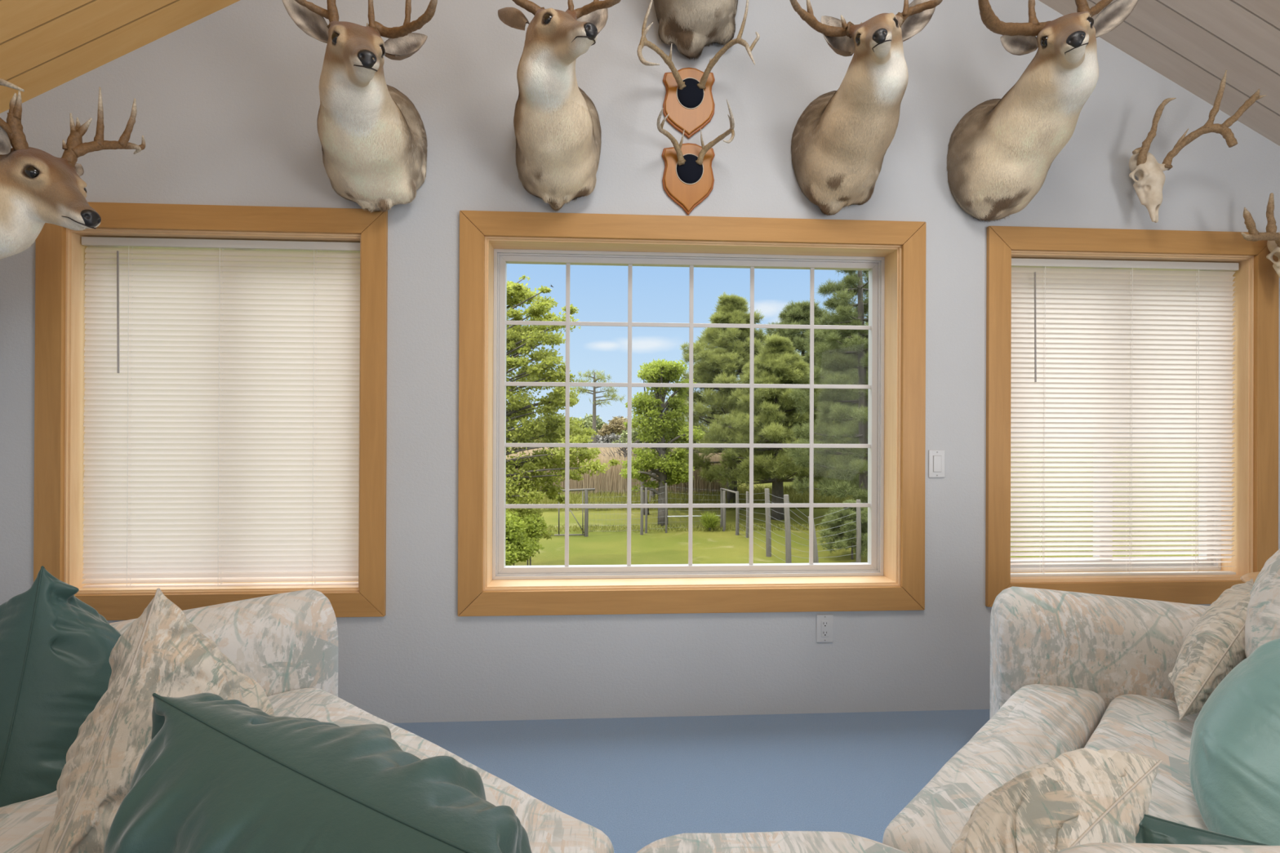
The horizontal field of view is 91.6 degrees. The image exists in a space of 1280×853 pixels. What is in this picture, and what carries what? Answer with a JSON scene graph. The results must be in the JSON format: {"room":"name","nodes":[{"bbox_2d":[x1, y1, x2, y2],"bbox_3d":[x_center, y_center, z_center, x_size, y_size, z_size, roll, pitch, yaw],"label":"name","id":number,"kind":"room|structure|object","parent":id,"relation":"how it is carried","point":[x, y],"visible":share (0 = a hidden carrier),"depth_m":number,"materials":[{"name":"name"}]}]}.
{"room":"living room","nodes":[
{"label":"living room","id":0,"kind":"room"},
{"bbox_2d":[0,0,239,113],"bbox_3d":[-1.285,-1.798,-0.709,3.335,1.966,7.520,0,0,-3],"label":"ceiling","id":1,"kind":"structure","parent":0,"point":[45,45],"depth_m":2.26,"materials":[{"name":"brown wood"}]},
{"bbox_2d":[0,0,1279,723],"bbox_3d":[0.124,-0.718,2.618,6.050,3.782,0.200,0,0,-3],"label":"wall","id":2,"kind":"structure","parent":0,"point":[228,100],"depth_m":2.50,"materials":[{"name":"grey paint"}]},
{"bbox_2d":[33,201,387,620],"bbox_3d":[-1.650,-0.056,2.495,1.299,1.594,0.204,0,0,-3],"label":"trim","id":3,"kind":"structure","parent":2,"relation":"attached to","point":[60,252],"depth_m":2.40,"materials":[{"name":"brown wood"}]},
{"bbox_2d":[81,236,359,587],"bbox_3d":[-1.648,-0.035,2.463,1.065,1.407,0.045,0,0,-3],"label":"mini blind","id":4,"kind":"object","parent":2,"relation":"attached to","point":[221,424],"visible":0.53,"depth_m":2.47,"materials":[{"name":"white plastic"}]},
{"bbox_2d":[125,247,331,252],"bbox_3d":[-1.654,-0.056,2.566,1.081,1.376,0.062,0,0,-3],"label":"window","id":5,"kind":"structure","parent":2,"relation":"in","point":[126,247],"depth_m":2.55,"materials":[{"name":"grey plastic"}]},
{"bbox_2d":[282,0,437,212],"bbox_3d":[-0.959,-1.163,2.124,0.468,0.697,0.760,0,0,-22],"label":"deer mount","id":6,"kind":"object","parent":2,"relation":"attached to","point":[373,138],"visible":1,"depth_m":2.10,"materials":[{"name":"fur"}]},
{"bbox_2d":[497,0,621,213],"bbox_3d":[-0.272,-1.157,2.174,0.440,0.616,0.646,0,0,-3],"label":"deer mount","id":7,"kind":"object","parent":2,"relation":"attached to","point":[557,131],"visible":1,"depth_m":2.14,"materials":[{"name":"fur"}]},
{"bbox_2d":[492,248,884,579],"bbox_3d":[0.220,-0.048,2.677,1.674,1.382,0.062,0,0,-3],"label":"window","id":8,"kind":"structure","parent":2,"relation":"in","point":[875,266],"depth_m":2.67,"materials":[{"name":"grey plastic"}]},
{"bbox_2d":[457,210,925,616],"bbox_3d":[0.224,-0.048,2.606,1.892,1.600,0.204,0,0,-3],"label":"trim","id":9,"kind":"structure","parent":2,"relation":"attached to","point":[901,586],"depth_m":2.52,"materials":[{"name":"brown wood"}]},
{"bbox_2d":[653,0,737,59],"bbox_3d":[0.182,-1.807,2.200,0.472,0.663,0.652,0,0,-3],"label":"deer mount","id":10,"kind":"object","parent":2,"relation":"attached to","point":[692,25],"visible":0.99,"depth_m":2.40,"materials":[{"name":"fur"}]},
{"bbox_2d":[656,99,734,214],"bbox_3d":[0.207,-1.026,2.393,0.297,0.339,0.261,0,0,-3],"label":"mounted antlers","id":11,"kind":"object","parent":2,"relation":"attached to","point":[688,180],"visible":1,"depth_m":2.50,"materials":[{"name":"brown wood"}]},
{"bbox_2d":[636,0,759,138],"bbox_3d":[0.204,-1.393,2.323,0.442,0.454,0.402,0,0,-3],"label":"mounted antlers","id":12,"kind":"object","parent":2,"relation":"attached to","point":[689,102],"visible":1,"depth_m":2.50,"materials":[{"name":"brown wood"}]},
{"bbox_2d":[816,614,833,642],"bbox_3d":[0.757,0.827,2.548,0.070,0.115,0.009,0,0,-3],"label":"power outlet","id":13,"kind":"object","parent":2,"relation":"attached to","point":[824,623],"visible":1,"depth_m":2.55,"materials":[{"name":"grey plastic"}]},
{"bbox_2d":[821,620,829,636],"bbox_3d":[0.757,0.827,2.546,0.033,0.067,0.004,0,0,-3],"label":"receptacle","id":14,"kind":"object","parent":13,"relation":"attached to","point":[824,624],"depth_m":2.54,"materials":[{"name":"grey plastic"}]},
{"bbox_2d":[789,0,942,216],"bbox_3d":[0.748,-1.194,2.236,0.578,0.682,0.644,0,0,-3],"label":"deer mount","id":15,"kind":"object","parent":2,"relation":"attached to","point":[841,140],"visible":1,"depth_m":2.22,"materials":[{"name":"fur"}]},
{"bbox_2d":[928,449,945,477],"bbox_3d":[1.230,0.154,2.577,0.070,0.115,0.009,0,0,-3],"label":"light switch","id":16,"kind":"object","parent":2,"relation":"attached to","point":[936,458],"visible":1,"depth_m":2.58,"materials":[{"name":"white plastic"}]},
{"bbox_2d":[946,0,1137,222],"bbox_3d":[1.404,-1.204,2.266,0.746,0.718,0.669,0,0,-3],"label":"deer mount","id":17,"kind":"object","parent":2,"relation":"attached to","point":[1002,152],"visible":1,"depth_m":2.25,"materials":[{"name":"fur"}]},
{"bbox_2d":[1010,422,1221,572],"bbox_3d":[2.072,-0.039,2.786,1.063,1.362,0.062,0,0,-3],"label":"window","id":18,"kind":"structure","parent":2,"relation":"in","point":[1135,566],"depth_m":2.78,"materials":[{"name":"grey plastic"}]},
{"bbox_2d":[1010,257,1239,577],"bbox_3d":[2.079,-0.032,2.684,1.047,1.364,0.045,0,0,-3],"label":"mini blind","id":19,"kind":"object","parent":18,"relation":"attached to","point":[1094,341],"visible":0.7,"depth_m":2.69,"materials":[{"name":"white plastic"}]},
{"bbox_2d":[985,226,1279,607],"bbox_3d":[2.077,-0.039,2.715,1.281,1.580,0.204,0,0,-3],"label":"trim","id":20,"kind":"structure","parent":2,"relation":"attached to","point":[1256,284],"depth_m":2.63,"materials":[{"name":"brown wood"}]},
{"bbox_2d":[1128,69,1266,222],"bbox_3d":[2.208,-1.107,2.481,0.426,0.558,0.138,0,0,27],"label":"skull","id":21,"kind":"object","parent":2,"relation":"attached to","point":[1143,164],"visible":1,"depth_m":2.50},
{"bbox_2d":[1240,192,1279,277],"bbox_3d":[2.577,-0.727,2.505,0.386,0.433,0.137,0,0,-31],"label":"skull","id":22,"kind":"object","parent":2,"relation":"attached to","point":[1273,237],"visible":1,"depth_m":2.50},
{"bbox_2d":[391,709,990,852],"bbox_3d":[0.321,1.228,-0.855,5.850,0.120,6.750,0,0,-3],"label":"floor","id":23,"kind":"structure","parent":0,"point":[640,782],"depth_m":2.15,"materials":[{"name":"blue carpet"}]},
{"bbox_2d":[0,589,613,852],"bbox_3d":[-0.930,0.834,1.220,1.527,0.665,1.162,0,0,37],"label":"sofa section","id":24,"kind":"object","parent":23,"relation":"on","point":[286,643],"visible":0.16,"depth_m":1.69,"materials":[{"name":"fabric"}]},
{"bbox_2d":[0,791,58,852],"bbox_3d":[-0.910,0.828,1.091,1.339,0.196,0.556,0,0,37],"label":"seat cushion","id":25,"kind":"object","parent":24,"relation":"on","point":[23,824],"depth_m":1.15,"materials":[{"name":"fabric"}]},
{"bbox_2d":[0,565,121,807],"bbox_3d":[-1.293,0.693,1.400,0.365,0.794,0.360,0,0,29],"label":"pillow","id":26,"kind":"object","parent":24,"relation":"on","point":[55,648],"visible":0.44,"depth_m":1.29,"materials":[{"name":"teal fabric"}]},
{"bbox_2d":[35,587,274,852],"bbox_3d":[-0.830,0.645,1.115,0.354,0.740,0.340,0,0,-41],"label":"pillow","id":27,"kind":"object","parent":24,"relation":"on","point":[162,652],"visible":0.45,"depth_m":1.00,"materials":[{"name":"fabric"}]},
{"bbox_2d":[103,693,532,852],"bbox_3d":[-0.371,0.578,0.759,0.637,0.418,0.295,0,0,23],"label":"pillow","id":28,"kind":"object","parent":24,"relation":"on","point":[215,774],"visible":1,"depth_m":0.71,"materials":[{"name":"teal fabric"}]},
{"bbox_2d":[266,688,613,852],"bbox_3d":[-0.598,0.831,1.400,1.207,0.195,0.296,0,0,37],"label":"seat cushion","id":29,"kind":"object","parent":24,"relation":"on","point":[548,829],"depth_m":1.31,"materials":[{"name":"fabric"}]},
{"bbox_2d":[636,831,1279,852],"bbox_3d":[0.308,0.725,0.648,1.094,0.832,1.013,0,0,35],"label":"ottoman","id":30,"kind":"object","parent":23,"relation":"on","point":[780,842],"visible":1,"depth_m":1.11,"materials":[{"name":"fabric"}]},
{"bbox_2d":[636,831,906,852],"bbox_3d":[0.255,0.843,0.884,1.387,0.216,0.644,0,0,-3],"label":"seat cushion","id":31,"kind":"object","parent":30,"relation":"on","point":[780,842],"depth_m":1.12,"materials":[{"name":"fabric"}]},
{"bbox_2d":[950,748,1162,852],"bbox_3d":[0.647,0.662,1.019,0.480,0.218,0.173,0,0,-22],"label":"throw pillow","id":32,"kind":"object","parent":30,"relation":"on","point":[1081,796],"visible":0.91,"depth_m":0.99,"materials":[{"name":"fabric"}]},
{"bbox_2d":[882,586,1209,852],"bbox_3d":[1.309,0.844,1.402,1.563,0.665,1.156,0,0,-45],"label":"sofa section","id":33,"kind":"object","parent":23,"relation":"on","point":[1070,671],"visible":0.55,"depth_m":1.72,"materials":[{"name":"fabric"}]},
{"bbox_2d":[882,684,1105,852],"bbox_3d":[0.897,0.837,1.490,1.092,0.195,0.202,0,0,-45],"label":"seat cushion","id":34,"kind":"object","parent":33,"relation":"on","point":[1039,723],"depth_m":1.44,"materials":[{"name":"fabric"}]},
{"bbox_2d":[1084,694,1208,831],"bbox_3d":[1.293,0.838,1.299,1.394,0.197,0.613,0,0,-45],"label":"seat cushion","id":35,"kind":"object","parent":33,"relation":"on","point":[1147,726],"depth_m":1.50,"materials":[{"name":"fabric"}]},
{"bbox_2d":[1135,814,1270,845],"bbox_3d":[0.865,0.769,0.972,0.334,0.303,0.144,0,0,31],"label":"throw pillow","id":36,"kind":"object","parent":33,"relation":"on","point":[1153,829],"visible":0.28,"depth_m":0.97,"materials":[{"name":"teal fabric"}]},
{"bbox_2d":[1168,578,1253,720],"bbox_3d":[1.536,0.572,1.653,0.197,0.290,0.622,0,0,42],"label":"throw pillow","id":37,"kind":"object","parent":33,"relation":"on","point":[1215,645],"visible":0.75,"depth_m":1.55,"materials":[{"name":"fabric"}]},
{"bbox_2d":[1188,638,1279,845],"bbox_3d":[1.309,0.650,1.119,0.598,0.441,0.433,0,0,-1],"label":"pillow","id":38,"kind":"object","parent":33,"relation":"on","point":[1234,758],"visible":0.92,"depth_m":1.14,"materials":[{"name":"teal fabric"}]},
{"bbox_2d":[1244,548,1279,657],"bbox_3d":[1.673,0.484,1.484,0.514,0.437,0.439,0,0,-3],"label":"pillow","id":39,"kind":"object","parent":33,"relation":"on","point":[1262,624],"visible":0.56,"depth_m":1.51,"materials":[{"name":"fabric"}]},
{"bbox_2d":[1240,571,1260,582],"bbox_3d":[2.309,0.854,2.023,0.516,0.657,0.516,0,0,-3],"label":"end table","id":40,"kind":"object","parent":23,"relation":"on","point":[1248,576],"visible":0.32,"depth_m":2.18,"materials":[{"name":"brown wood"}]},
{"bbox_2d":[1039,0,1279,146],"bbox_3d":[1.984,-1.816,-0.516,3.215,1.902,7.520,0,0,-3],"label":"ceiling","id":41,"kind":"structure","parent":0,"point":[1191,43],"depth_m":2.47,"materials":[{"name":"brown wood"}]},
{"bbox_3d":[-2.524,0.024,-0.946,0.150,2.264,6.600,0,0,-3],"label":"wall","id":42,"kind":"structure","parent":0,"visible":0},
{"bbox_2d":[0,78,145,259],"bbox_3d":[-2.108,-0.628,1.843,1.012,0.962,0.534,0,0,-3],"label":"deer mount","id":43,"kind":"object","parent":42,"relation":"attached to","point":[37,187],"visible":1,"depth_m":1.83,"materials":[{"name":"fur"}]},
{"label":"outside","id":44,"kind":"structure","parent":0,"visible":0},
{"bbox_2d":[507,441,1199,565],"bbox_3d":[-9.016,3.211,152.233,300.000,0.200,300.000,0,0,-3],"label":"lawn","id":45,"kind":"structure","parent":44,"point":[714,547],"depth_m":16.28,"materials":[{"name":"green plant"}]},
{"bbox_2d":[505,509,547,565],"bbox_3d":[-2.304,2.235,11.110,1.048,1.587,1.966,0,0,24],"label":"shrub","id":46,"kind":"object","parent":45,"relation":"on","point":[518,545],"visible":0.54,"depth_m":10.96,"materials":[{"name":"green plant"}]},
{"bbox_2d":[534,415,564,443],"bbox_3d":[-6.435,1.188,44.711,3.479,4.098,2.712,0,0,-3],"label":"tree","id":47,"kind":"object","parent":45,"relation":"on","point":[540,441],"visible":0.02,"depth_m":44.33,"materials":[{"name":"green plant"}]},
{"bbox_2d":[505,274,620,542],"bbox_3d":[-2.046,-0.118,12.716,3.631,6.409,2.794,0,0,-12],"label":"broadleaf tree","id":48,"kind":"object","parent":45,"relation":"on","point":[520,340],"visible":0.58,"depth_m":12.32,"materials":[{"name":"green plant"}]},
{"bbox_2d":[573,417,597,430],"bbox_3d":[-9.152,1.089,86.082,6.476,4.924,5.692,0,0,-3],"label":"tree","id":49,"kind":"object","parent":45,"relation":"on","point":[588,424],"visible":0.12,"depth_m":86.06,"materials":[{"name":"green plant"}]},
{"bbox_2d":[584,488,588,537],"bbox_3d":[-1.484,2.431,17.196,0.117,1.425,0.111,0,0,-3],"label":"fence post","id":50,"kind":"object","parent":45,"relation":"on","point":[586,510],"visible":0.71,"depth_m":17.15,"materials":[{"name":"grey wood"}]},
{"bbox_2d":[540,488,595,536],"bbox_3d":[-2.042,2.362,17.145,1.596,1.317,0.094,0,0,-3],"label":"gate","id":51,"kind":"object","parent":50,"relation":"attached to","point":[588,489],"visible":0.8,"depth_m":17.14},
{"bbox_2d":[605,489,639,531],"bbox_3d":[-0.721,2.342,17.304,1.556,1.149,0.004,0,0,-8],"label":"wire fence","id":52,"kind":"object","parent":50,"relation":"attached to","point":[634,490],"visible":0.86,"depth_m":17.33,"materials":[{"name":"grey metal"}]},
{"bbox_2d":[587,434,602,443],"bbox_3d":[-5.783,2.182,76.212,3.108,2.504,2.339,0,0,19],"label":"tree","id":53,"kind":"object","parent":45,"relation":"on","point":[597,437],"visible":0.16,"depth_m":75.60,"materials":[{"name":"green plant"}]},
{"bbox_2d":[584,413,607,433],"bbox_3d":[-7.285,0.812,94.297,5.062,5.728,5.145,0,0,-3],"label":"tree","id":54,"kind":"object","parent":45,"relation":"on","point":[600,423],"visible":0.16,"depth_m":93.93,"materials":[{"name":"green plant"}]},
{"bbox_2d":[569,368,626,443],"bbox_3d":[-4.187,-1.243,59.344,5.746,8.606,3.678,0,0,-3],"label":"pine tree","id":55,"kind":"object","parent":45,"relation":"on","point":[612,395],"visible":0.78,"depth_m":59.25,"materials":[{"name":"green plant"}]},
{"bbox_2d":[596,432,621,443],"bbox_3d":[-3.634,2.132,74.564,3.198,2.750,2.631,0,0,14],"label":"tree","id":56,"kind":"object","parent":45,"relation":"on","point":[606,439],"visible":0.53,"depth_m":74.09,"materials":[{"name":"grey plant"}]},
{"bbox_2d":[597,416,626,438],"bbox_3d":[-4.211,0.977,90.599,4.667,5.028,3.755,0,0,-3],"label":"tree","id":57,"kind":"object","parent":45,"relation":"on","point":[615,425],"visible":0.57,"depth_m":90.10,"materials":[{"name":"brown plant"}]},
{"bbox_2d":[506,447,727,496],"bbox_3d":[-1.145,2.131,36.475,17.241,1.800,22.551,0,0,-3],"label":"reeds","id":58,"kind":"object","parent":45,"relation":"on","point":[611,481],"visible":0.16,"depth_m":25.61,"materials":[{"name":"plant"}]},
{"bbox_2d":[600,432,643,459],"bbox_3d":[-0.769,1.623,27.146,2.387,2.793,1.576,0,0,36],"label":"bare tree","id":59,"kind":"object","parent":45,"relation":"on","point":[624,451],"visible":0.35,"depth_m":26.99,"materials":[{"name":"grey plant"}]},
{"bbox_2d":[611,436,633,443],"bbox_3d":[-1.970,2.291,70.425,2.709,2.253,2.269,0,0,-3],"label":"tree","id":60,"kind":"object","parent":45,"relation":"on","point":[623,439],"visible":0.16,"depth_m":70.20,"materials":[{"name":"green plant"}]},
{"bbox_2d":[612,415,635,438],"bbox_3d":[-1.953,1.028,97.725,5.383,5.648,5.131,0,0,-3],"label":"tree","id":61,"kind":"object","parent":45,"relation":"on","point":[624,419],"visible":0.02,"depth_m":96.64,"materials":[{"name":"green plant"}]},
{"bbox_2d":[617,426,644,443],"bbox_3d":[-0.143,1.635,80.701,6.312,4.003,4.629,0,0,-3],"label":"tree","id":62,"kind":"object","parent":45,"relation":"on","point":[634,433],"visible":0.21,"depth_m":79.98,"materials":[{"name":"green plant"}]},
{"bbox_2d":[640,487,643,534],"bbox_3d":[0.052,2.422,17.414,0.091,1.457,0.085,0,0,-3],"label":"fence post","id":63,"kind":"object","parent":45,"relation":"on","point":[641,488],"visible":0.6,"depth_m":17.38,"materials":[{"name":"grey wood"}]},
{"bbox_2d":[644,487,647,533],"bbox_3d":[0.179,2.445,17.695,0.075,1.414,0.068,0,0,-3],"label":"fence post","id":64,"kind":"object","parent":45,"relation":"on","point":[646,488],"visible":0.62,"depth_m":17.67,"materials":[{"name":"grey wood"}]},
{"bbox_2d":[647,486,665,528],"bbox_3d":[0.459,2.308,17.701,0.574,1.230,0.004,0,0,-1],"label":"wire fence","id":65,"kind":"object","parent":64,"relation":"attached to","point":[663,486],"visible":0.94,"depth_m":17.70,"materials":[{"name":"grey metal"}]},
{"bbox_2d":[618,358,705,526],"bbox_3d":[0.646,0.508,20.649,2.620,5.227,5.950,0,0,-1],"label":"broadleaf tree","id":66,"kind":"object","parent":45,"relation":"on","point":[655,422],"visible":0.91,"depth_m":18.78,"materials":[{"name":"green plant"}]},
{"bbox_2d":[665,483,667,533],"bbox_3d":[0.748,2.383,17.709,0.068,1.542,0.060,0,0,-3],"label":"fence post","id":67,"kind":"object","parent":45,"relation":"on","point":[666,501],"visible":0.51,"depth_m":17.69,"materials":[{"name":"grey wood"}]},
{"bbox_2d":[507,484,856,532],"bbox_3d":[0.245,2.781,22.809,17.512,0.460,10.316,0,0,-3],"label":"grass","id":68,"kind":"structure","parent":45,"relation":"on","point":[574,498],"depth_m":23.02,"materials":[{"name":"green plant"}]},
{"bbox_2d":[667,515,719,516],"bbox_3d":[1.638,2.696,18.693,1.681,0.046,0.036,0,0,-3],"label":"rail","id":69,"kind":"object","parent":45,"relation":"on","point":[717,515],"visible":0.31,"depth_m":18.66,"materials":[{"name":"grey paint"}]},
{"bbox_2d":[699,511,721,530],"bbox_3d":[2.032,2.739,18.040,0.691,0.619,0.646,0,0,-3],"label":"bush","id":70,"kind":"object","parent":45,"relation":"on","point":[711,520],"visible":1,"depth_m":17.93,"materials":[{"name":"green plant"}]},
{"bbox_2d":[720,488,723,528],"bbox_3d":[2.438,2.500,18.542,0.097,1.326,0.091,0,0,-3],"label":"fence post","id":71,"kind":"object","parent":45,"relation":"on","point":[721,491],"visible":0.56,"depth_m":18.51,"materials":[{"name":"grey wood"}]},
{"bbox_2d":[668,486,715,528],"bbox_3d":[1.588,2.313,18.125,1.889,1.230,0.006,0,0,-26],"label":"wire fence","id":72,"kind":"object","parent":71,"relation":"attached to","point":[699,521],"visible":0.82,"depth_m":18.19,"materials":[{"name":"grey metal"}]},
{"bbox_2d":[720,488,735,493],"bbox_3d":[2.570,1.852,17.890,0.060,0.069,1.272,0,0,-12],"label":"fence rail","id":73,"kind":"object","parent":71,"relation":"attached to","point":[722,489],"visible":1,"depth_m":17.88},
{"bbox_2d":[722,490,725,531],"bbox_3d":[2.432,2.510,17.943,0.091,1.304,0.085,0,0,-3],"label":"fence post","id":74,"kind":"object","parent":45,"relation":"on","point":[724,491],"visible":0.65,"depth_m":17.91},
{"bbox_2d":[650,292,818,503],"bbox_3d":[3.607,-0.956,23.351,6.646,8.165,7.449,0,0,6],"label":"pine tree","id":75,"kind":"object","parent":45,"relation":"on","point":[731,344],"visible":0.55,"depth_m":22.29,"materials":[{"name":"green plant"}]},
{"bbox_2d":[735,491,739,535],"bbox_3d":[2.707,2.484,17.299,0.107,1.356,0.101,0,0,-3],"label":"fence post","id":76,"kind":"object","parent":45,"relation":"on","point":[737,509],"visible":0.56,"depth_m":17.26,"materials":[{"name":"grey wood"}]},
{"bbox_2d":[746,491,749,537],"bbox_3d":[2.911,2.462,16.867,0.087,1.401,0.081,0,0,-3],"label":"fence post","id":77,"kind":"object","parent":45,"relation":"on","point":[747,492],"visible":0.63,"depth_m":16.83,"materials":[{"name":"grey wood"}]},
{"bbox_2d":[764,488,771,556],"bbox_3d":[2.950,2.295,14.334,0.165,1.727,0.121,0,0,-3],"label":"fence post","id":78,"kind":"object","parent":45,"relation":"on","point":[768,532],"visible":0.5,"depth_m":14.28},
{"bbox_2d":[737,493,765,548],"bbox_3d":[2.815,2.224,15.814,0.050,1.393,2.977,0,0,-5],"label":"wire fence","id":79,"kind":"object","parent":78,"relation":"attached to","point":[759,493],"visible":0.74,"depth_m":16.02,"materials":[{"name":"grey metal"}]},
{"bbox_2d":[768,493,785,559],"bbox_3d":[3.028,2.214,13.740,0.062,1.379,1.199,0,0,-9],"label":"wire fence","id":80,"kind":"object","parent":78,"relation":"attached to","point":[768,493],"visible":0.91,"depth_m":13.75,"materials":[{"name":"grey metal"}]},
{"bbox_2d":[694,334,852,519],"bbox_3d":[4.530,0.040,20.481,4.935,6.171,4.938,0,0,39],"label":"pine tree","id":81,"kind":"object","parent":45,"relation":"on","point":[778,362],"visible":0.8,"depth_m":19.65,"materials":[{"name":"green plant"}]},
{"bbox_2d":[783,494,791,563],"bbox_3d":[3.121,2.299,13.151,0.179,1.715,0.121,0,0,-3],"label":"fence post","id":82,"kind":"object","parent":45,"relation":"on","point":[787,517],"visible":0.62,"depth_m":13.10,"materials":[{"name":"grey wood"}]},
{"bbox_2d":[763,298,858,489],"bbox_3d":[7.342,-1.285,28.026,7.054,8.872,6.629,0,0,16],"label":"pine tree","id":83,"kind":"object","parent":45,"relation":"on","point":[795,313],"visible":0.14,"depth_m":27.25,"materials":[{"name":"green plant"}]},
{"bbox_2d":[808,516,818,563],"bbox_3d":[3.676,2.530,13.160,0.252,1.266,0.125,0,0,-3],"label":"fence post","id":84,"kind":"object","parent":45,"relation":"on","point":[815,560],"visible":0.32,"depth_m":13.11,"materials":[{"name":"grey wood"}]},
{"bbox_2d":[789,502,808,558],"bbox_3d":[3.408,2.230,13.154,0.643,1.386,0.010,0,0,-1],"label":"wire fence","id":85,"kind":"object","parent":84,"relation":"attached to","point":[789,502],"visible":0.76,"depth_m":13.15,"materials":[{"name":"grey metal"}]},
{"bbox_2d":[813,506,856,562],"bbox_3d":[4.148,2.292,13.240,1.086,1.277,0.018,0,0,-10],"label":"wire fence","id":86,"kind":"object","parent":84,"relation":"attached to","point":[849,507],"visible":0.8,"depth_m":13.25,"materials":[{"name":"grey metal"}]},
{"bbox_2d":[782,270,868,524],"bbox_3d":[5.749,-1.651,15.866,4.032,9.554,3.717,0,0,-3],"label":"pine tree","id":87,"kind":"object","parent":45,"relation":"on","point":[845,291],"visible":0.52,"depth_m":15.69,"materials":[{"name":"green plant"}]},
{"bbox_2d":[794,322,867,485],"bbox_3d":[11.168,-1.267,33.508,8.114,9.349,8.365,0,0,-27],"label":"pine tree","id":88,"kind":"object","parent":45,"relation":"on","point":[847,322],"visible":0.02,"depth_m":32.13,"materials":[{"name":"green plant"}]},
{"bbox_2d":[816,498,867,559],"bbox_3d":[4.758,2.367,13.915,1.503,1.494,1.772,0,0,38],"label":"shrub","id":89,"kind":"object","parent":45,"relation":"on","point":[844,544],"visible":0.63,"depth_m":13.81,"materials":[{"name":"green plant"}]},
{"bbox_2d":[856,499,861,562],"bbox_3d":[4.685,2.367,13.339,0.107,1.592,0.101,0,0,-3],"label":"fence post","id":90,"kind":"object","parent":45,"relation":"on","point":[858,508],"visible":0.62,"depth_m":13.30,"materials":[{"name":"grey wood"}]},
{"bbox_2d":[824,306,1016,488],"bbox_3d":[8.774,-1.276,20.494,6.216,8.838,6.208,0,0,-35],"label":"pine tree","id":91,"kind":"object","parent":45,"relation":"on","point":[855,424],"visible":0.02,"depth_m":21.12,"materials":[{"name":"green plant"}]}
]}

